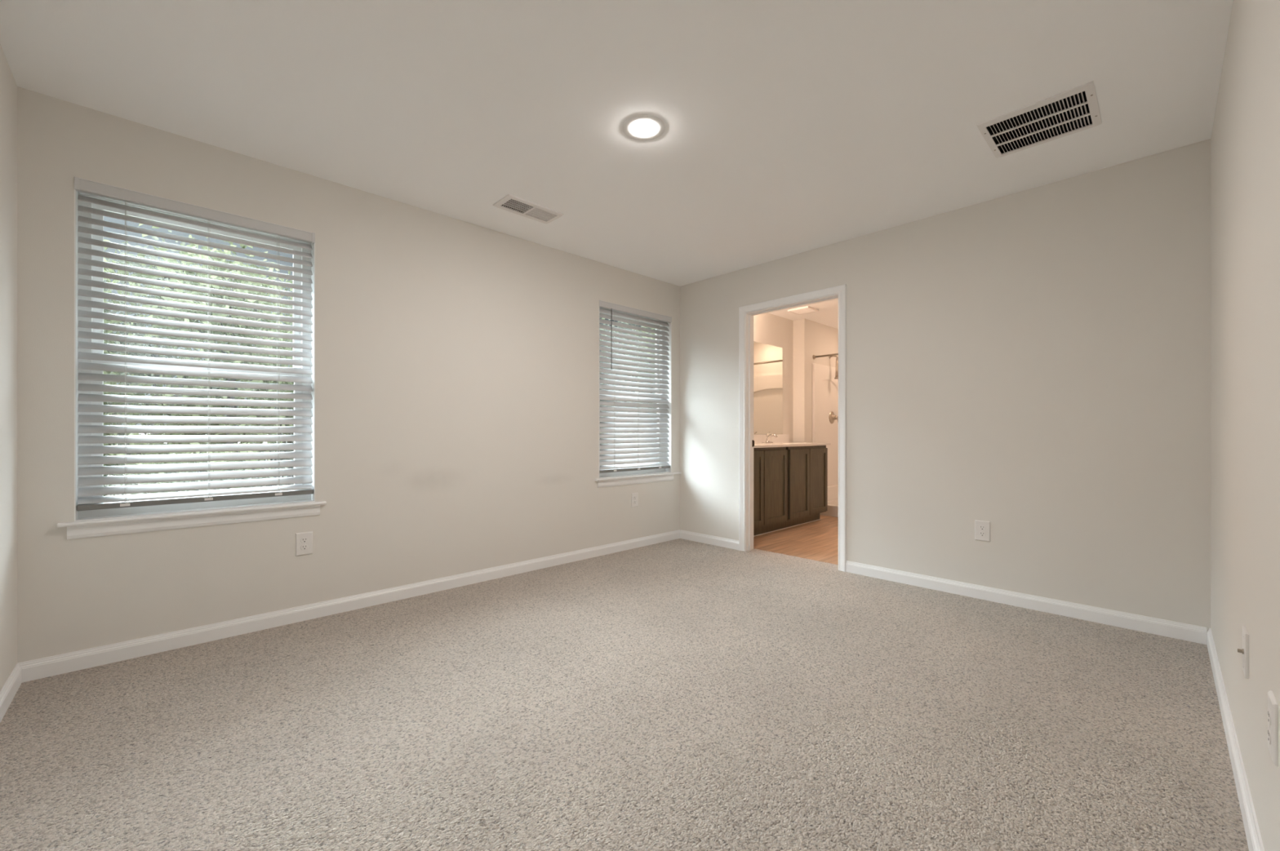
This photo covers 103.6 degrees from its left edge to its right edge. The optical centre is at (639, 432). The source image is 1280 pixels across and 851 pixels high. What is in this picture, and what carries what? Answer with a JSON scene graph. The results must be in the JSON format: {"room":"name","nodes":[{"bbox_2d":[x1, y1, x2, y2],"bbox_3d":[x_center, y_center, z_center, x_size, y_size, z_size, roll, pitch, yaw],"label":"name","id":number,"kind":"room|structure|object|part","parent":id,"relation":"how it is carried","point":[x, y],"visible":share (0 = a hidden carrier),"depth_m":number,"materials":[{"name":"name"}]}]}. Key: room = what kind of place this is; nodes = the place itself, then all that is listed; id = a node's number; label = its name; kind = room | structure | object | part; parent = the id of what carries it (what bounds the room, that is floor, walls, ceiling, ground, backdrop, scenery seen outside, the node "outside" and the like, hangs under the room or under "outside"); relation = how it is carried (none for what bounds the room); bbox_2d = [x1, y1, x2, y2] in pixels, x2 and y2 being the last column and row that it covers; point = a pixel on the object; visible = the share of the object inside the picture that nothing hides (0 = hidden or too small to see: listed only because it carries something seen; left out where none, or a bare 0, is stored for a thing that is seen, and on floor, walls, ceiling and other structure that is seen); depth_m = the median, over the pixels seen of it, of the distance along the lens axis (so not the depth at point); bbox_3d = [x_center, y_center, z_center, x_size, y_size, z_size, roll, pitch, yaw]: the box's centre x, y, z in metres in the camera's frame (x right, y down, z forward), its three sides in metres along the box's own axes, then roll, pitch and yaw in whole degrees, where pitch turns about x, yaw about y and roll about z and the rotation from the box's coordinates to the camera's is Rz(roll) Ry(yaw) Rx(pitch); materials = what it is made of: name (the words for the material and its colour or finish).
{"room":"empty bedroom","nodes":[
{"label":"empty bedroom","id":0,"kind":"room"},
{"bbox_2d":[0,44,17,691],"bbox_3d":[-1.420,-0.171,0.779,0.150,2.490,3.408,0,0,-44],"label":"wall","id":1,"kind":"structure","parent":0,"point":[8,86],"depth_m":1.94,"materials":[{"name":"beige paint"}]},
{"bbox_2d":[0,664,22,723],"bbox_3d":[-1.361,0.989,0.836,0.013,0.090,3.381,0,0,-44],"label":"baseboard","id":2,"kind":"structure","parent":1,"relation":"attached to","point":[13,683],"depth_m":1.91,"materials":[{"name":"white wood"}]},
{"bbox_2d":[17,86,792,663],"bbox_3d":[-0.412,-0.171,4.217,6.369,2.490,0.150,0,0,-44],"label":"wall","id":3,"kind":"structure","parent":0,"point":[457,361],"depth_m":2.95,"materials":[{"name":"beige paint"}]},
{"bbox_2d":[57,177,326,539],"bbox_3d":[-2.155,-0.321,2.517,0.980,1.559,0.182,0,0,-44],"label":"window","id":4,"kind":"structure","parent":3,"relation":"in","point":[95,524],"depth_m":2.39,"materials":[{"name":"white plastic"}]},
{"bbox_2d":[74,177,315,511],"bbox_3d":[-2.134,-0.380,2.494,0.886,1.440,0.066,0,0,-44],"label":"window blind","id":5,"kind":"object","parent":4,"relation":"attached to","point":[82,186],"visible":1,"depth_m":2.44,"materials":[{"name":"grey plastic"}]},
{"bbox_3d":[-2.347,-0.368,2.299,0.006,1.385,0.044,0,0,-44],"label":"ladder cord","id":6,"kind":"part","parent":5,"relation":"part of","materials":[{"name":"white fabric"}]},
{"bbox_3d":[-2.138,0.329,2.498,0.874,0.024,0.052,0,0,-44],"label":"rail","id":7,"kind":"part","parent":5,"relation":"part of","materials":[{"name":"grey plastic"}]},
{"bbox_3d":[-2.139,-0.368,2.498,0.006,1.385,0.044,0,0,-44],"label":"ladder cord","id":8,"kind":"part","parent":5,"relation":"part of","materials":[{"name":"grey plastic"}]},
{"bbox_3d":[-1.936,-0.368,2.694,0.006,1.385,0.044,0,0,-44],"label":"ladder cord","id":9,"kind":"part","parent":5,"relation":"part of","materials":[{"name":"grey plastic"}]},
{"bbox_3d":[-2.203,-0.681,2.566,0.796,0.747,0.022,0,0,-44],"label":"sash","id":10,"kind":"part","parent":4,"relation":"part of","materials":[{"name":"white plastic"}]},
{"bbox_3d":[-2.185,-0.005,2.547,0.796,0.686,0.024,0,0,-44],"label":"sash","id":11,"kind":"part","parent":4,"relation":"part of","materials":[{"name":"white plastic"}]},
{"bbox_2d":[295,531,312,556],"bbox_3d":[-1.829,0.607,2.744,0.079,0.123,0.009,0,0,-44],"label":"power outlet","id":12,"kind":"object","parent":3,"relation":"attached to","point":[304,541],"visible":1,"depth_m":2.74,"materials":[{"name":"white plastic"}]},
{"bbox_2d":[300,544,308,550],"bbox_3d":[-1.827,0.626,2.742,0.036,0.028,0.003,0,0,-44],"label":"receptacle","id":13,"kind":"object","parent":12,"relation":"attached to","point":[303,547],"depth_m":2.74,"materials":[{"name":"white plastic"}]},
{"bbox_2d":[300,537,308,542],"bbox_3d":[-1.827,0.588,2.742,0.036,0.028,0.003,0,0,-44],"label":"receptacle","id":14,"kind":"object","parent":12,"relation":"attached to","point":[302,540],"depth_m":2.74,"materials":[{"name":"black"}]},
{"bbox_2d":[17,529,680,683],"bbox_3d":[-1.075,0.989,3.466,4.072,0.090,0.013,0,0,-44],"label":"baseboard","id":15,"kind":"structure","parent":3,"relation":"attached to","point":[55,665],"depth_m":2.68,"materials":[{"name":"white"}]},
{"bbox_2d":[631,493,637,507],"bbox_3d":[-0.046,0.599,4.459,0.079,0.123,0.009,0,0,-44],"label":"power outlet","id":16,"kind":"object","parent":3,"relation":"attached to","point":[634,495],"visible":1,"depth_m":4.45,"materials":[{"name":"white plastic"}]},
{"bbox_2d":[595,300,681,488],"bbox_3d":[-0.039,-0.321,4.552,1.038,1.559,0.182,0,0,-44],"label":"window","id":17,"kind":"structure","parent":3,"relation":"in","point":[628,477],"depth_m":4.70,"materials":[{"name":"white plastic"}]},
{"bbox_3d":[-0.108,-0.681,4.581,0.796,0.747,0.022,0,0,-44],"label":"sash","id":18,"kind":"part","parent":17,"relation":"part of","materials":[{"name":"white plastic"}]},
{"bbox_3d":[-0.089,-0.005,4.562,0.796,0.686,0.024,0,0,-44],"label":"sash","id":19,"kind":"part","parent":17,"relation":"part of","materials":[{"name":"white plastic"}]},
{"bbox_3d":[-0.099,-0.358,4.572,0.880,1.476,0.068,0,0,-44],"label":"frame","id":20,"kind":"part","parent":17,"relation":"part of","materials":[{"name":"white plastic"}]},
{"bbox_2d":[599,300,671,473],"bbox_3d":[-0.036,-0.380,4.507,0.886,1.440,0.073,0,0,-44],"label":"window blind","id":21,"kind":"object","parent":17,"relation":"attached to","point":[642,444],"visible":0.86,"depth_m":4.48,"materials":[{"name":"grey plastic"}]},
{"bbox_3d":[-0.230,-0.368,4.335,0.006,1.385,0.034,0,0,-44],"label":"ladder cord","id":22,"kind":"part","parent":21,"relation":"part of","materials":[{"name":"white fabric"}]},
{"bbox_3d":[-0.043,0.329,4.513,0.874,0.024,0.052,0,0,-44],"label":"rail","id":23,"kind":"part","parent":21,"relation":"part of","materials":[{"name":"grey plastic"}]},
{"bbox_3d":[-0.028,-0.368,4.530,0.006,1.385,0.034,0,0,-44],"label":"ladder cord","id":24,"kind":"part","parent":21,"relation":"part of","materials":[{"name":"white fabric"}]},
{"bbox_3d":[0.171,-0.368,4.720,0.006,1.385,0.034,0,0,-44],"label":"ladder cord","id":25,"kind":"part","parent":21,"relation":"part of","materials":[{"name":"white fabric"}]},
{"bbox_2d":[753,341,782,434],"bbox_3d":[1.142,-0.509,5.603,1.690,1.061,0.006,0,0,-44],"label":"wall mirror","id":26,"kind":"object","parent":3,"relation":"attached to","point":[767,359],"visible":0.36,"depth_m":5.95,"materials":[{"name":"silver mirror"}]},
{"bbox_2d":[753,434,789,443],"bbox_3d":[1.166,0.076,5.615,1.894,0.101,0.020,0,0,-44],"label":"backsplash","id":27,"kind":"structure","parent":3,"relation":"attached to","point":[780,438],"depth_m":6.03,"materials":[{"name":"white stone"}]},
{"bbox_2d":[0,0,1233,328],"bbox_3d":[1.215,-1.476,3.348,7.510,0.120,3.658,0,0,-44],"label":"ceiling","id":28,"kind":"structure","parent":0,"point":[793,126],"depth_m":2.08,"materials":[{"name":"white paint"}]},
{"bbox_2d":[492,194,564,223],"bbox_3d":[-0.705,-1.467,3.197,0.398,0.117,0.200,0,0,-44],"label":"ceiling vent","id":29,"kind":"object","parent":28,"relation":"in","point":[510,203],"visible":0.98,"depth_m":3.19,"materials":[{"name":"white metal"}]},
{"bbox_2d":[622,115,665,141],"bbox_3d":[0.019,-1.411,2.342,0.200,0.009,0.200,0,0,-44],"label":"recessed light","id":30,"kind":"object","parent":28,"relation":"in","point":[638,127],"visible":1,"depth_m":2.33,"materials":[{"name":"white plastic"}]},
{"bbox_2d":[787,306,818,315],"bbox_3d":[1.886,-1.406,5.817,0.250,0.018,0.250,0,0,-44],"label":"exhaust fan","id":31,"kind":"object","parent":28,"relation":"attached to","point":[807,309],"visible":1,"depth_m":5.79,"materials":[{"name":"white paint"}]},
{"bbox_2d":[976,80,1102,158],"bbox_3d":[1.830,-1.467,2.309,0.400,0.118,0.401,0,0,-44],"label":"ceiling vent","id":32,"kind":"object","parent":28,"relation":"in","point":[1074,110],"visible":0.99,"depth_m":2.35,"materials":[{"name":"white metal"}]},
{"bbox_2d":[0,515,1248,850],"bbox_3d":[1.250,1.060,3.348,7.260,0.070,3.409,0,0,-44],"label":"floor","id":33,"kind":"structure","parent":0,"point":[679,695],"depth_m":1.75,"materials":[{"name":"beige carpet"}]},
{"bbox_2d":[753,445,827,537],"bbox_3d":[1.349,0.591,5.438,1.851,0.886,0.529,0,0,-44],"label":"vanity cabinet","id":34,"kind":"object","parent":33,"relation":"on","point":[790,483],"visible":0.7,"depth_m":5.30,"materials":[{"name":"brown wood"}]},
{"bbox_3d":[1.055,0.549,4.803,0.430,0.734,0.020,0,0,-44],"label":"door","id":35,"kind":"part","parent":34,"relation":"part of","materials":[{"name":"brown wood"}]},
{"bbox_3d":[1.376,0.549,5.111,0.435,0.734,0.020,0,0,-44],"label":"door","id":36,"kind":"part","parent":34,"relation":"part of","materials":[{"name":"brown wood"}]},
{"bbox_2d":[753,434,831,448],"bbox_3d":[1.352,0.138,5.423,1.896,0.225,0.555,0,0,-44],"label":"countertop","id":37,"kind":"structure","parent":34,"relation":"on","point":[782,440],"depth_m":5.77,"materials":[{"name":"white stone"}]},
{"bbox_2d":[761,431,777,443],"bbox_3d":[1.498,0.059,5.744,0.156,0.133,0.153,0,0,-44],"label":"faucet","id":38,"kind":"object","parent":37,"relation":"on","point":[767,440],"visible":0.94,"depth_m":5.75,"materials":[{"name":"silver metal"}]},
{"bbox_3d":[1.725,0.549,5.447,0.422,0.734,0.020,0,0,-44],"label":"door","id":39,"kind":"part","parent":34,"relation":"part of","materials":[{"name":"brown wood"}]},
{"bbox_3d":[2.032,0.549,5.742,0.417,0.734,0.020,0,0,-44],"label":"door","id":40,"kind":"part","parent":34,"relation":"part of","materials":[{"name":"brown wood"}]},
{"bbox_2d":[812,363,838,517],"bbox_3d":[3.016,0.080,6.128,0.860,1.910,1.531,0,0,-44],"label":"shower surround","id":41,"kind":"object","parent":33,"relation":"on","point":[824,386],"visible":0.23,"depth_m":6.63,"materials":[{"name":"white"}]},
{"bbox_2d":[829,411,838,423],"bbox_3d":[2.599,-0.198,6.713,0.164,0.164,0.084,0,0,-44],"label":"shower valve","id":42,"kind":"object","parent":41,"relation":"attached to","point":[832,417],"visible":0.96,"depth_m":6.70,"materials":[{"name":"silver metal"}]},
{"bbox_2d":[792,318,838,443],"bbox_3d":[2.349,-0.171,6.763,1.141,2.490,0.308,0,0,-44],"label":"wall","id":43,"kind":"structure","parent":0,"point":[810,338],"depth_m":6.34,"materials":[{"name":"beige paint"}]},
{"bbox_2d":[813,353,838,359],"bbox_3d":[2.747,-0.961,5.869,0.060,0.060,1.531,0,0,-44],"label":"curtain rod","id":44,"kind":"object","parent":43,"relation":"attached to","point":[834,354],"visible":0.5,"depth_m":6.30,"materials":[{"name":"silver metal"}]},
{"bbox_2d":[828,355,838,379],"bbox_3d":[2.576,-0.870,6.655,0.096,0.333,0.162,0,0,-44],"label":"shower","id":45,"kind":"object","parent":43,"relation":"attached to","point":[837,358],"visible":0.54,"depth_m":6.61,"materials":[{"name":"silver metal"}]},
{"bbox_2d":[680,138,1210,632],"bbox_3d":[1.646,-0.166,3.658,0.118,2.500,3.508,0,0,-44],"label":"wall","id":46,"kind":"structure","parent":0,"point":[1033,364],"depth_m":2.94,"materials":[{"name":"beige paint"}]},
{"bbox_2d":[680,529,738,550],"bbox_3d":[0.628,0.989,4.622,0.013,0.090,0.682,0,0,-44],"label":"baseboard","id":47,"kind":"structure","parent":46,"relation":"attached to","point":[688,535],"depth_m":4.60,"materials":[{"name":"white wood"}]},
{"bbox_2d":[738,284,846,572],"bbox_3d":[1.237,-0.026,4.084,0.154,2.122,0.937,0,0,-44],"label":"door frame","id":48,"kind":"structure","parent":46,"relation":"in","point":[746,313],"depth_m":4.34,"materials":[{"name":"white wood"}]},
{"bbox_2d":[974,520,990,542],"bbox_3d":[2.103,0.605,3.092,0.009,0.123,0.079,0,0,-44],"label":"power outlet","id":49,"kind":"object","parent":46,"relation":"attached to","point":[982,528],"visible":1,"depth_m":3.09,"materials":[{"name":"white plastic"}]},
{"bbox_2d":[978,532,986,537],"bbox_3d":[2.101,0.625,3.090,0.003,0.028,0.036,0,0,-44],"label":"receptacle","id":50,"kind":"object","parent":49,"relation":"attached to","point":[980,534],"depth_m":3.09,"materials":[{"name":"white plastic"}]},
{"bbox_2d":[978,525,986,530],"bbox_3d":[2.101,0.586,3.090,0.003,0.028,0.036,0,0,-44],"label":"receptacle","id":51,"kind":"object","parent":49,"relation":"attached to","point":[980,527],"depth_m":3.09,"materials":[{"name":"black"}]},
{"bbox_2d":[845,560,1206,644],"bbox_3d":[2.125,0.989,3.066,0.013,0.090,1.762,0,0,-44],"label":"baseboard","id":52,"kind":"structure","parent":46,"relation":"attached to","point":[1184,632],"depth_m":2.87,"materials":[{"name":"white wood"}]},
{"bbox_2d":[1210,0,1279,850],"bbox_3d":[1.263,-0.171,0.926,4.222,2.490,0.100,0,0,-44],"label":"wall","id":53,"kind":"structure","parent":0,"point":[1245,139],"depth_m":1.36,"materials":[{"name":"beige paint"}]},
{"bbox_2d":[1206,628,1264,850],"bbox_3d":[1.278,0.989,1.019,4.072,0.090,0.013,0,0,-44],"label":"baseboard","id":54,"kind":"structure","parent":53,"relation":"attached to","point":[1255,843],"depth_m":1.48,"materials":[{"name":"white wood"}]},
{"bbox_2d":[1237,626,1248,679],"bbox_3d":[1.644,0.598,1.374,0.079,0.119,0.018,0,0,-44],"label":"cable plate","id":55,"kind":"object","parent":53,"relation":"attached to","point":[1245,651],"visible":1,"depth_m":1.35,"materials":[{"name":"white plastic"}]},
{"bbox_3d":[1.648,0.598,1.370,0.079,0.119,0.006,0,0,-44],"label":"plate","id":56,"kind":"part","parent":55,"relation":"part of","materials":[{"name":"white plastic"}]},
{"bbox_2d":[1267,690,1278,767],"bbox_3d":[1.294,0.603,1.031,0.079,0.123,0.009,0,0,-44],"label":"power outlet","id":57,"kind":"object","parent":53,"relation":"attached to","point":[1273,706],"visible":1,"depth_m":1.01,"materials":[{"name":"white plastic"}]},
{"bbox_2d":[1267,727,1271,745],"bbox_3d":[1.292,0.623,1.033,0.036,0.028,0.003,0,0,-44],"label":"receptacle","id":58,"kind":"object","parent":57,"relation":"attached to","point":[1268,728],"depth_m":1.03,"materials":[{"name":"white plastic"}]},
{"bbox_2d":[1267,708,1271,725],"bbox_3d":[1.292,0.584,1.033,0.036,0.028,0.003,0,0,-44],"label":"receptacle","id":59,"kind":"object","parent":57,"relation":"attached to","point":[1268,709],"depth_m":1.03,"materials":[{"name":"white plastic"}]},
{"label":"outside","id":60,"kind":"structure","parent":0,"visible":0},
{"bbox_2d":[105,433,615,496],"bbox_3d":[-11.075,0.717,28.959,75.000,2.234,50.000,0,0,-44],"label":"ground","id":61,"kind":"structure","parent":60,"point":[143,434],"depth_m":13.45,"materials":[{"name":"green plant"}]},
{"bbox_2d":[103,433,130,496],"bbox_3d":[-11.312,0.435,9.956,1.989,2.464,1.966,0,0,13],"label":"leafy bush","id":62,"kind":"object","parent":61,"relation":"on","point":[104,434],"visible":0.02,"depth_m":10.50,"materials":[{"name":"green plant"}]},
{"bbox_2d":[103,383,133,476],"bbox_3d":[-14.563,-0.009,13.650,1.985,2.877,2.096,0,0,-44],"label":"leafy bush","id":63,"kind":"object","parent":61,"relation":"on","point":[106,393],"visible":0.02,"depth_m":13.57,"materials":[{"name":"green plant"}]},
{"bbox_2d":[103,271,151,435],"bbox_3d":[-16.857,-2.467,14.507,4.563,7.550,4.719,0,0,-44],"label":"leafy tree","id":64,"kind":"object","parent":61,"relation":"on","point":[113,372],"visible":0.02,"depth_m":15.50,"materials":[{"name":"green plant"}]},
{"bbox_2d":[103,239,182,496],"bbox_3d":[-9.900,-0.958,8.085,3.982,5.481,4.074,0,0,-44],"label":"leafy tree","id":65,"kind":"object","parent":61,"relation":"on","point":[112,271],"visible":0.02,"depth_m":9.03,"materials":[{"name":"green plant"}]},
{"bbox_2d":[128,413,240,491],"bbox_3d":[-10.056,0.485,11.404,1.724,2.359,2.233,0,0,15],"label":"leafy bush","id":66,"kind":"object","parent":61,"relation":"on","point":[165,434],"visible":0.02,"depth_m":11.02,"materials":[{"name":"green plant"}]},
{"bbox_2d":[103,230,275,475],"bbox_3d":[-11.953,-1.738,12.434,4.668,6.557,4.802,0,0,-44],"label":"leafy tree","id":67,"kind":"object","parent":61,"relation":"on","point":[153,257],"visible":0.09,"depth_m":12.11,"materials":[{"name":"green plant"}]},
{"bbox_2d":[103,223,293,493],"bbox_3d":[-8.333,-1.262,10.082,4.008,6.062,4.217,0,0,21],"label":"leafy tree","id":68,"kind":"object","parent":61,"relation":"on","point":[193,246],"visible":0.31,"depth_m":9.62,"materials":[{"name":"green plant"}]},
{"bbox_2d":[116,433,288,494],"bbox_3d":[-6.956,0.922,7.937,1.849,1.870,2.100,0,0,15],"label":"leafy bush","id":69,"kind":"object","parent":61,"relation":"on","point":[135,434],"visible":0.06,"depth_m":7.79,"materials":[{"name":"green plant"}]},
{"bbox_2d":[207,262,293,444],"bbox_3d":[-13.583,-2.252,18.070,4.079,7.108,4.402,0,0,7],"label":"leafy tree","id":70,"kind":"object","parent":61,"relation":"on","point":[264,294],"visible":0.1,"depth_m":17.87,"materials":[{"name":"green plant"}]},
{"bbox_2d":[239,268,293,417],"bbox_3d":[-9.612,-1.578,15.020,4.090,6.256,4.120,0,0,-27],"label":"leafy tree","id":71,"kind":"object","parent":61,"relation":"on","point":[281,288],"visible":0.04,"depth_m":14.12,"materials":[{"name":"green plant"}]},
{"bbox_2d":[251,400,293,487],"bbox_3d":[-8.977,0.348,12.626,1.927,2.618,1.999,0,0,8],"label":"leafy bush","id":72,"kind":"object","parent":61,"relation":"on","point":[286,425],"visible":0.06,"depth_m":12.39,"materials":[{"name":"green plant"}]},
{"bbox_2d":[271,450,293,485],"bbox_3d":[-5.615,0.798,9.271,2.045,2.117,1.886,0,0,-44],"label":"leafy bush","id":73,"kind":"object","parent":61,"relation":"on","point":[273,451],"visible":0.02,"depth_m":8.74,"materials":[{"name":"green plant"}]},
{"bbox_2d":[273,304,293,409],"bbox_3d":[-6.626,-1.184,12.266,4.106,5.868,4.532,0,0,-44],"label":"leafy tree","id":74,"kind":"object","parent":61,"relation":"on","point":[287,305],"visible":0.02,"depth_m":10.94,"materials":[{"name":"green plant"}]},
{"bbox_2d":[599,318,622,449],"bbox_3d":[-2.674,-1.003,14.157,4.452,5.660,4.388,0,0,-44],"label":"leafy tree","id":75,"kind":"object","parent":61,"relation":"on","point":[602,318],"visible":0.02,"depth_m":14.42,"materials":[{"name":"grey plant"}]},
{"bbox_2d":[600,432,637,460],"bbox_3d":[-0.594,0.779,13.559,1.888,2.152,1.861,0,0,5],"label":"leafy bush","id":76,"kind":"object","parent":61,"relation":"on","point":[600,433],"visible":0.02,"depth_m":13.26,"materials":[{"name":"grey plant"}]},
{"bbox_2d":[599,317,656,449],"bbox_3d":[-0.752,-1.075,16.520,4.343,5.770,4.422,0,0,-44],"label":"leafy tree","id":77,"kind":"object","parent":61,"relation":"on","point":[599,317],"visible":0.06,"depth_m":15.70,"materials":[{"name":"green plant"}]},
{"bbox_2d":[622,324,656,433],"bbox_3d":[0.148,-1.625,23.381,4.096,6.433,4.317,0,0,-26],"label":"leafy tree","id":78,"kind":"object","parent":61,"relation":"on","point":[628,324],"visible":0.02,"depth_m":22.84,"materials":[{"name":"grey plant"}]},
{"bbox_2d":[628,326,656,448],"bbox_3d":[1.234,-1.219,18.774,4.562,6.016,4.526,0,0,-44],"label":"leafy tree","id":79,"kind":"object","parent":61,"relation":"on","point":[643,326],"visible":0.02,"depth_m":18.21,"materials":[{"name":"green plant"}]}
]}

